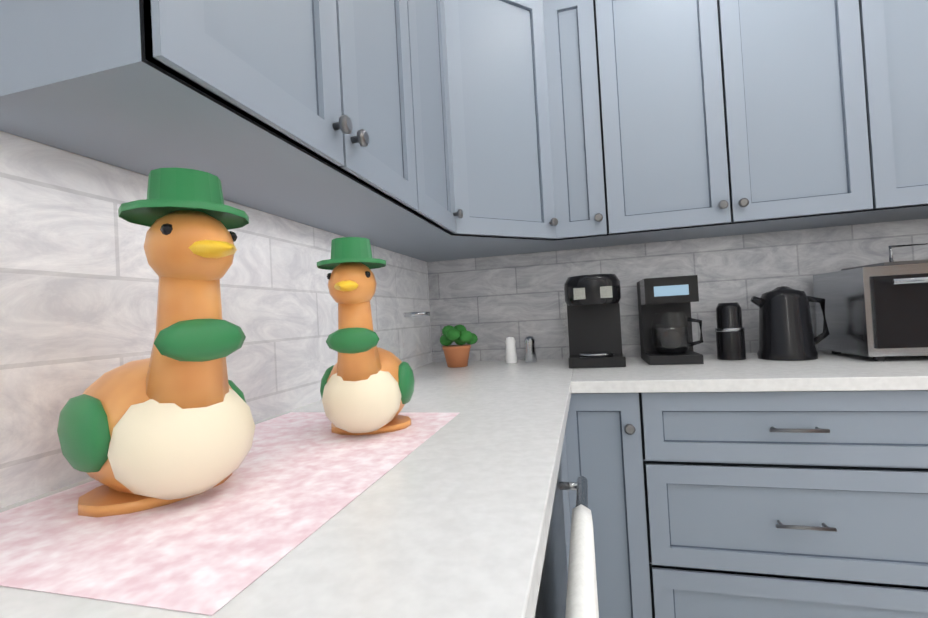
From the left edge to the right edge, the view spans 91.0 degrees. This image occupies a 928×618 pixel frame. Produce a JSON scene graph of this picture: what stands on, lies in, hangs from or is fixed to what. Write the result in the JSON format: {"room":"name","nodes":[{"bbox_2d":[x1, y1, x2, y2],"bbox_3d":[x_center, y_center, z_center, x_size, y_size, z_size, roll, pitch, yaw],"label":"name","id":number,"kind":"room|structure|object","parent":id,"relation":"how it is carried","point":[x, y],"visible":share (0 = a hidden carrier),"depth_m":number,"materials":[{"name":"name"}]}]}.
{"room":"kitchen","nodes":[
{"label":"kitchen","id":0,"kind":"room"},
{"bbox_2d":[1,131,421,260],"bbox_3d":[-0.937,-0.128,-0.495,0.130,2.560,5.470,-3,-1,15],"label":"wall","id":1,"kind":"structure","parent":0,"point":[147,176],"depth_m":0.71,"materials":[{"name":"beige paint"}]},
{"bbox_2d":[0,131,431,507],"bbox_3d":[-0.691,0.000,0.132,0.010,0.600,4.130,-3,-1,15],"label":"backsplash","id":2,"kind":"structure","parent":1,"relation":"attached to","point":[79,279],"depth_m":0.69,"materials":[{"name":"tile"}]},
{"bbox_2d":[0,0,462,243],"bbox_3d":[-0.319,-0.678,0.993,0.341,0.895,1.060,-3,-1,15],"label":"upper cabinet","id":3,"kind":"object","parent":1,"relation":"attached to","point":[332,116],"visible":0.94,"depth_m":0.66,"materials":[{"name":"grey paint"}]},
{"bbox_2d":[435,218,926,261],"bbox_3d":[1.011,-0.190,1.885,2.680,2.560,0.130,-3,-1,15],"label":"wall","id":4,"kind":"structure","parent":0,"point":[686,239],"depth_m":1.84,"materials":[{"name":"beige paint"}]},
{"bbox_2d":[370,0,557,261],"bbox_3d":[0.026,-0.683,1.753,0.618,0.895,0.610,-3,-1,15],"label":"upper cabinet","id":5,"kind":"object","parent":4,"relation":"attached to","point":[500,133],"visible":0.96,"depth_m":1.58,"materials":[{"name":"grey paint"}]},
{"bbox_2d":[543,0,607,250],"bbox_3d":[0.431,-0.704,1.784,0.190,0.895,0.341,-3,-1,15],"label":"upper cabinet","id":6,"kind":"object","parent":4,"relation":"attached to","point":[575,125],"visible":0.94,"depth_m":1.65,"materials":[{"name":"grey paint"}]},
{"bbox_2d":[427,218,927,361],"bbox_3d":[1.005,-0.053,1.813,2.410,0.465,0.010,-3,-1,15],"label":"backsplash","id":7,"kind":"structure","parent":4,"relation":"attached to","point":[493,303],"depth_m":1.88,"materials":[{"name":"tile"}]},
{"bbox_2d":[594,0,905,246],"bbox_3d":[0.936,-0.733,1.665,0.849,0.896,0.314,-3,-1,15],"label":"upper cabinet","id":8,"kind":"object","parent":4,"relation":"attached to","point":[719,118],"depth_m":1.51,"materials":[{"name":"grey paint"}]},
{"bbox_2d":[870,0,927,222],"bbox_3d":[1.642,-0.775,1.478,0.849,0.896,0.314,-3,-1,15],"label":"upper cabinet","id":9,"kind":"object","parent":4,"relation":"attached to","point":[910,16],"depth_m":1.40,"materials":[{"name":"grey paint"}]},
{"bbox_3d":[0.312,1.131,-0.831,2.570,0.100,5.730,-3,-1,15],"label":"floor","id":10,"kind":"structure","parent":0,"visible":0},
{"bbox_2d":[561,435,570,573],"bbox_3d":[-0.028,0.699,1.262,0.627,0.875,0.340,-3,-1,15],"label":"base cabinet","id":11,"kind":"object","parent":10,"relation":"on","point":[566,496],"visible":0.11,"depth_m":1.19,"materials":[{"name":"grey paint"}]},
{"bbox_2d":[534,459,598,617],"bbox_3d":[-0.133,0.696,0.727,0.698,0.872,0.744,-3,-1,15],"label":"dishwasher","id":12,"kind":"object","parent":10,"relation":"on","point":[562,593],"visible":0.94,"depth_m":0.69,"materials":[{"name":"silver metal"}]},
{"bbox_2d":[562,504,598,617],"bbox_3d":[0.172,0.500,0.636,0.042,0.318,0.330,-3,-1,15],"label":"towel","id":13,"kind":"object","parent":12,"relation":"hanging from","point":[582,597],"depth_m":0.61,"materials":[{"name":"fabric"}]},
{"bbox_2d":[565,393,652,617],"bbox_3d":[0.486,0.677,1.602,0.232,0.875,0.675,-3,-1,15],"label":"base cabinet","id":14,"kind":"object","parent":10,"relation":"on","point":[604,444],"visible":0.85,"depth_m":1.31,"materials":[{"name":"grey paint"}]},
{"bbox_2d":[639,390,927,617],"bbox_3d":[0.955,0.649,1.475,0.742,0.875,0.680,-3,-1,15],"label":"base cabinet","id":15,"kind":"object","parent":10,"relation":"on","point":[792,504],"visible":0.94,"depth_m":1.19,"materials":[{"name":"grey paint"}]},
{"bbox_3d":[-0.347,0.693,0.002,0.655,0.875,0.760,-3,-1,15],"label":"base cabinet","id":16,"kind":"object","parent":10,"relation":"on","visible":0},
{"bbox_2d":[0,358,579,617],"bbox_3d":[-0.210,0.334,0.603,0.654,0.222,2.964,-3,-1,15],"label":"countertop","id":17,"kind":"structure","parent":16,"relation":"on","point":[451,518],"depth_m":0.44,"materials":[{"name":"white stone"}]},
{"bbox_2d":[0,412,458,615],"bbox_3d":[-0.291,0.229,0.692,0.410,0.001,0.660,-3,-1,15],"label":"placemat","id":18,"kind":"object","parent":17,"relation":"on","point":[291,483],"visible":0.83,"depth_m":0.47,"materials":[{"name":"pink fabric"}]},
{"bbox_2d":[57,168,254,517],"bbox_3d":[-0.376,0.039,0.572,0.338,0.382,0.188,-4,-1,35],"label":"duck figurine","id":19,"kind":"object","parent":18,"relation":"on","point":[170,420],"visible":1,"depth_m":0.50,"materials":[{"name":"ceramic"}]},
{"bbox_2d":[317,237,414,434],"bbox_3d":[-0.186,0.053,0.849,0.169,0.344,0.304,-3,-1,0],"label":"duck figurine","id":20,"kind":"object","parent":18,"relation":"on","point":[367,386],"visible":1,"depth_m":0.76,"materials":[{"name":"ceramic"}]},
{"bbox_2d":[402,312,435,379],"bbox_3d":[-0.156,0.123,1.557,0.110,0.225,0.110,-3,-1,15],"label":"jar","id":21,"kind":"object","parent":17,"relation":"on","point":[416,314],"visible":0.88,"depth_m":1.53,"materials":[{"name":"clear glass"}]},
{"bbox_2d":[440,324,477,367],"bbox_3d":[-0.026,0.149,1.849,0.153,0.171,0.146,-3,-1,15],"label":"potted plant","id":22,"kind":"object","parent":17,"relation":"on","point":[457,355],"visible":1,"depth_m":1.82,"materials":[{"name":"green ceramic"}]},
{"bbox_2d":[505,337,516,362],"bbox_3d":[0.194,0.169,1.888,0.048,0.108,0.048,-3,-1,0],"label":"salt","id":23,"kind":"object","parent":17,"relation":"on","point":[511,356],"depth_m":1.87,"materials":[{"name":"white ceramic"}]},
{"bbox_2d":[524,336,536,362],"bbox_3d":[0.271,0.165,1.868,0.048,0.108,0.048,-3,-1,0],"label":"pepper shaker","id":24,"kind":"object","parent":17,"relation":"on","point":[530,352],"depth_m":1.85,"materials":[{"name":"silver metal"}]},
{"bbox_2d":[562,274,625,367],"bbox_3d":[0.480,0.040,1.715,0.215,0.330,0.270,-3,-1,15],"label":"coffee maker","id":25,"kind":"object","parent":17,"relation":"on","point":[593,316],"visible":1,"depth_m":1.69,"materials":[{"name":"black plastic"}]},
{"bbox_2d":[580,351,927,392],"bbox_3d":[1.245,0.176,1.397,1.754,0.033,0.684,-3,-1,15],"label":"countertop","id":26,"kind":"structure","parent":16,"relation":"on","point":[831,371],"depth_m":1.26,"materials":[{"name":"white stone"}]},
{"bbox_2d":[637,275,703,364],"bbox_3d":[0.755,0.039,1.667,0.190,0.300,0.240,-3,-1,15],"label":"drip coffee maker","id":27,"kind":"object","parent":26,"relation":"on","point":[666,320],"visible":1,"depth_m":1.58,"materials":[{"name":"black plastic"}]},
{"bbox_2d":[715,302,745,359],"bbox_3d":[0.948,0.078,1.626,0.094,0.200,0.094,-3,-1,15],"label":"coffee grinder","id":28,"kind":"object","parent":26,"relation":"on","point":[730,336],"visible":1,"depth_m":1.59,"materials":[{"name":"black"}]},
{"bbox_2d":[750,286,829,360],"bbox_3d":[1.115,0.044,1.562,0.228,0.247,0.170,-3,-1,15],"label":"electric kettle","id":29,"kind":"object","parent":26,"relation":"on","point":[786,333],"visible":1,"depth_m":1.51,"materials":[{"name":"black metal"}]},
{"bbox_2d":[813,243,927,360],"bbox_3d":[1.482,-0.029,1.434,0.500,0.348,0.359,-3,-1,15],"label":"toaster oven","id":30,"kind":"object","parent":26,"relation":"on","point":[878,312],"visible":1,"depth_m":1.36,"materials":[{"name":"silver metal"}]}
]}

